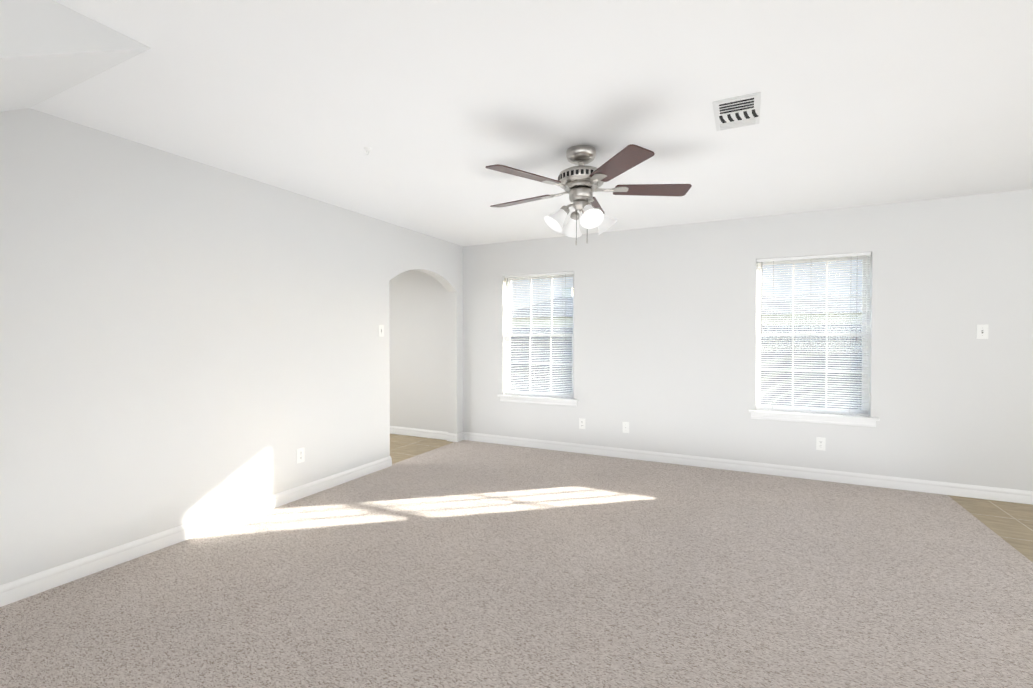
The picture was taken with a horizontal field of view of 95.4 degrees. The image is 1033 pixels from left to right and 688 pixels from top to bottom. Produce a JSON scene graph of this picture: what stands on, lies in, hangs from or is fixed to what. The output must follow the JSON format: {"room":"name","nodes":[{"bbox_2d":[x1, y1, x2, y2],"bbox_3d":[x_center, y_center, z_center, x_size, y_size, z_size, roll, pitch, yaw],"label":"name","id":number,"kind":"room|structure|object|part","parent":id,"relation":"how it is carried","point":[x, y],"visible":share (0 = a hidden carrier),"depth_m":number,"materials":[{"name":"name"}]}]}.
{"room":"empty living room","nodes":[
{"label":"empty living room","id":0,"kind":"room"},
{"bbox_2d":[0,0,150,111],"bbox_3d":[-2.645,-0.163,0.683,1.100,1.984,3.200,0,1,26],"label":"ceiling soffit","id":1,"kind":"structure","parent":0,"point":[49,49],"depth_m":1.67,"materials":[{"name":"paint"}]},
{"bbox_2d":[0,108,462,584],"bbox_3d":[-2.720,0.048,1.927,0.130,2.440,9.000,0,1,26],"label":"wall","id":2,"kind":"structure","parent":0,"point":[183,340],"depth_m":2.92,"materials":[{"name":"paint"}]},
{"bbox_2d":[0,456,391,606],"bbox_3d":[-3.017,1.226,1.339,0.158,0.100,7.653,0,1,26],"label":"baseboard","id":3,"kind":"structure","parent":2,"relation":"attached to","point":[27,586],"depth_m":2.88,"materials":[{"name":"white paint"}]},
{"bbox_2d":[297,447,304,463],"bbox_3d":[-1.736,0.896,3.781,0.008,0.115,0.070,0,1,26],"label":"outlet","id":4,"kind":"object","parent":2,"relation":"attached to","point":[300,455],"visible":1,"depth_m":3.78,"materials":[{"name":"white plastic"}]},
{"bbox_2d":[379,325,383,336],"bbox_3d":[-1.319,-0.130,4.601,0.019,0.115,0.070,0,1,26],"label":"light switch","id":5,"kind":"object","parent":2,"relation":"attached to","point":[381,330],"visible":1,"depth_m":4.60,"materials":[{"name":"white plastic"}]},
{"bbox_2d":[389,270,447,431],"bbox_3d":[-2.295,-0.021,6.750,3.370,2.440,0.230,0,1,26],"label":"wall","id":6,"kind":"structure","parent":0,"point":[418,332],"depth_m":6.12,"materials":[{"name":"paint"}]},
{"bbox_2d":[31,0,1032,245],"bbox_3d":[-0.643,-1.218,0.886,11.760,0.120,9.260,0,1,26],"label":"ceiling","id":7,"kind":"structure","parent":0,"point":[437,107],"depth_m":2.27,"materials":[{"name":"paint"}]},
{"bbox_2d":[486,144,691,244],"bbox_3d":[0.444,-0.896,2.888,1.235,0.579,1.296,0,1,-1],"label":"fan","id":8,"kind":"object","parent":7,"relation":"hanging from","point":[580,183],"visible":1,"depth_m":2.82,"materials":[{"name":"brown wood"}]},
{"bbox_3d":[0.036,-0.952,3.139,0.430,0.034,0.357,0,1,-1],"label":"blade","id":9,"kind":"part","parent":8,"relation":"part of","materials":[{"name":"brown wood"}]},
{"bbox_3d":[0.046,-0.944,2.620,0.430,0.034,0.357,0,1,-1],"label":"blade","id":10,"kind":"part","parent":8,"relation":"part of","materials":[{"name":"brown wood"}]},
{"bbox_3d":[0.239,-0.751,2.849,0.141,0.143,0.139,0,1,-1],"label":"lamp shade","id":11,"kind":"part","parent":8,"relation":"part of","materials":[{"name":"white glass"}]},
{"bbox_3d":[0.309,-0.822,2.864,0.090,0.074,0.059,0,1,-1],"label":"light arm","id":12,"kind":"part","parent":8,"relation":"part of"},
{"bbox_3d":[0.356,-0.754,3.046,0.139,0.143,0.141,0,1,-1],"label":"lamp shade","id":13,"kind":"part","parent":8,"relation":"part of","materials":[{"name":"white glass"}]},
{"bbox_3d":[0.372,-0.823,2.975,0.059,0.074,0.090,0,1,-1],"label":"light arm","id":14,"kind":"part","parent":8,"relation":"part of"},
{"bbox_3d":[0.396,-0.997,2.886,0.282,0.378,0.282,0,1,-1],"label":"motor","id":15,"kind":"part","parent":8,"relation":"part of","materials":[{"name":"silver metal"}]},
{"bbox_3d":[0.401,-0.747,2.892,0.058,0.279,0.118,0,1,-1],"label":"pull chain","id":16,"kind":"part","parent":8,"relation":"part of","materials":[{"name":"grey metal"}]},
{"bbox_3d":[0.420,-0.821,2.801,0.059,0.074,0.090,0,1,-1],"label":"light arm","id":17,"kind":"part","parent":8,"relation":"part of"},
{"bbox_3d":[0.436,-0.750,2.732,0.139,0.143,0.141,0,1,-1],"label":"lamp shade","id":18,"kind":"part","parent":8,"relation":"part of","materials":[{"name":"white glass"}]},
{"bbox_3d":[0.528,-0.954,3.304,0.254,0.034,0.466,0,1,-1],"label":"blade","id":19,"kind":"part","parent":8,"relation":"part of","materials":[{"name":"brown wood"}]},
{"bbox_3d":[0.553,-0.752,2.929,0.141,0.143,0.139,0,1,-1],"label":"lamp shade","id":20,"kind":"part","parent":8,"relation":"part of","materials":[{"name":"white glass"}]},
{"bbox_3d":[0.544,-0.942,2.474,0.254,0.034,0.466,0,1,-1],"label":"blade","id":21,"kind":"part","parent":8,"relation":"part of","materials":[{"name":"brown wood"}]},
{"bbox_3d":[0.831,-0.948,2.894,0.460,0.034,0.146,0,1,-1],"label":"blade","id":22,"kind":"part","parent":8,"relation":"part of","materials":[{"name":"brown wood"}]},
{"bbox_2d":[712,92,760,130],"bbox_3d":[1.124,-1.173,2.396,0.210,0.012,0.356,0,1,26],"label":"ceiling vent","id":23,"kind":"object","parent":7,"relation":"in","point":[738,111],"visible":1,"depth_m":2.37,"materials":[{"name":"white metal"}]},
{"bbox_2d":[390,434,1032,561],"bbox_3d":[-0.621,1.333,0.967,11.500,0.096,9.100,0,1,26],"label":"floor","id":24,"kind":"structure","parent":0,"point":[1011,523],"depth_m":3.53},
{"bbox_2d":[0,440,1032,687],"bbox_3d":[-0.558,1.333,0.880,4.690,0.100,9.000,0,1,26],"label":"floor carpet","id":25,"kind":"object","parent":24,"relation":"on","point":[468,564],"visible":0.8,"depth_m":2.38,"materials":[{"name":"beige carpet"}]},
{"bbox_2d":[392,442,1032,564],"bbox_3d":[-0.561,1.284,0.881,4.722,0.004,9.000,0,1,26],"label":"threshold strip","id":26,"kind":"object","parent":24,"relation":"on","point":[1009,545],"depth_m":3.29,"materials":[{"name":"beige"}]},
{"bbox_2d":[463,189,1032,490],"bbox_3d":[2.885,0.015,4.255,8.130,2.440,0.130,0,1,26],"label":"wall","id":27,"kind":"structure","parent":0,"point":[664,335],"depth_m":4.42,"materials":[{"name":"paint"}]},
{"bbox_2d":[497,394,577,406],"bbox_3d":[0.248,0.658,5.505,1.010,0.082,0.117,0,1,26],"label":"window sill","id":28,"kind":"structure","parent":27,"relation":"attached to","point":[561,401],"depth_m":5.46,"materials":[{"name":"white paint"}]},
{"bbox_2d":[506,274,573,397],"bbox_3d":[0.287,-0.104,5.575,0.900,1.440,0.074,0,1,26],"label":"window","id":29,"kind":"structure","parent":27,"relation":"in","point":[534,277],"depth_m":5.60,"materials":[{"name":"white plastic"}]},
{"bbox_2d":[504,271,573,397],"bbox_3d":[0.255,-0.107,5.510,0.888,1.431,0.039,0,1,26],"label":"window blind","id":30,"kind":"object","parent":29,"relation":"attached to","point":[565,323],"visible":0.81,"depth_m":5.50,"materials":[{"name":"white plastic"}]},
{"bbox_2d":[579,418,584,428],"bbox_3d":[0.733,0.891,5.250,0.070,0.115,0.008,0,1,26],"label":"outlet","id":31,"kind":"object","parent":27,"relation":"attached to","point":[581,423],"visible":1,"depth_m":5.25,"materials":[{"name":"white plastic"}]},
{"bbox_2d":[623,422,628,432],"bbox_3d":[1.169,0.894,5.031,0.070,0.115,0.016,0,1,26],"label":"wall jack","id":32,"kind":"object","parent":27,"relation":"attached to","point":[625,427],"visible":1,"depth_m":5.03,"materials":[{"name":"white plastic"}]},
{"bbox_2d":[390,426,1032,504],"bbox_3d":[1.310,1.176,4.885,11.500,0.100,0.161,0,1,26],"label":"baseboard","id":33,"kind":"structure","parent":27,"relation":"attached to","point":[980,492],"depth_m":4.49,"materials":[{"name":"white paint"}]},
{"bbox_2d":[755,255,870,415],"bbox_3d":[2.727,-0.087,4.373,0.900,1.440,0.074,0,1,26],"label":"window","id":34,"kind":"structure","parent":27,"relation":"in","point":[812,261],"depth_m":4.34,"materials":[{"name":"white plastic"}]},
{"bbox_2d":[756,252,870,415],"bbox_3d":[2.695,-0.089,4.308,0.888,1.431,0.039,0,1,26],"label":"window blind","id":35,"kind":"object","parent":34,"relation":"attached to","point":[818,409],"visible":0.92,"depth_m":4.30,"materials":[{"name":"white plastic"}]},
{"bbox_2d":[749,409,879,426],"bbox_3d":[2.688,0.675,4.304,1.010,0.082,0.117,0,1,26],"label":"window sill","id":36,"kind":"structure","parent":27,"relation":"attached to","point":[844,419],"depth_m":4.26,"materials":[{"name":"white paint"}]},
{"bbox_2d":[816,437,825,450],"bbox_3d":[2.755,0.905,4.254,0.070,0.115,0.008,0,1,26],"label":"outlet","id":37,"kind":"object","parent":27,"relation":"attached to","point":[820,443],"visible":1,"depth_m":4.25,"materials":[{"name":"white plastic"}]},
{"bbox_2d":[976,324,987,338],"bbox_3d":[3.726,-0.098,3.756,0.070,0.115,0.019,0,1,26],"label":"light switch","id":38,"kind":"object","parent":27,"relation":"attached to","point":[981,331],"visible":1,"depth_m":3.76,"materials":[{"name":"white plastic"}]},
{"label":"outside","id":39,"kind":"structure","parent":0,"visible":0},
{"bbox_2d":[767,361,1013,502],"bbox_3d":[23.723,1.119,44.173,130.000,0.200,89.870,0,1,26],"label":"ground","id":40,"kind":"structure","parent":39,"point":[829,398],"depth_m":16.75,"materials":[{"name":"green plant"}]},
{"bbox_2d":[511,287,572,326],"bbox_3d":[7.165,-1.962,41.065,16.000,6.050,11.000,0,1,26],"label":"house","id":41,"kind":"structure","parent":40,"relation":"on","point":[571,291],"depth_m":38.70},
{"bbox_2d":[510,325,861,415],"bbox_3d":[7.031,0.591,7.976,40.026,1.882,0.055,0,1,26],"label":"fence","id":42,"kind":"object","parent":40,"relation":"on","point":[761,362],"depth_m":8.89,"materials":[{"name":"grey wood"}]},
{"bbox_2d":[762,294,861,360],"bbox_3d":[21.492,-1.676,38.471,18.000,5.550,11.000,0,1,26],"label":"house","id":43,"kind":"structure","parent":40,"relation":"on","point":[774,309],"depth_m":33.92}
]}

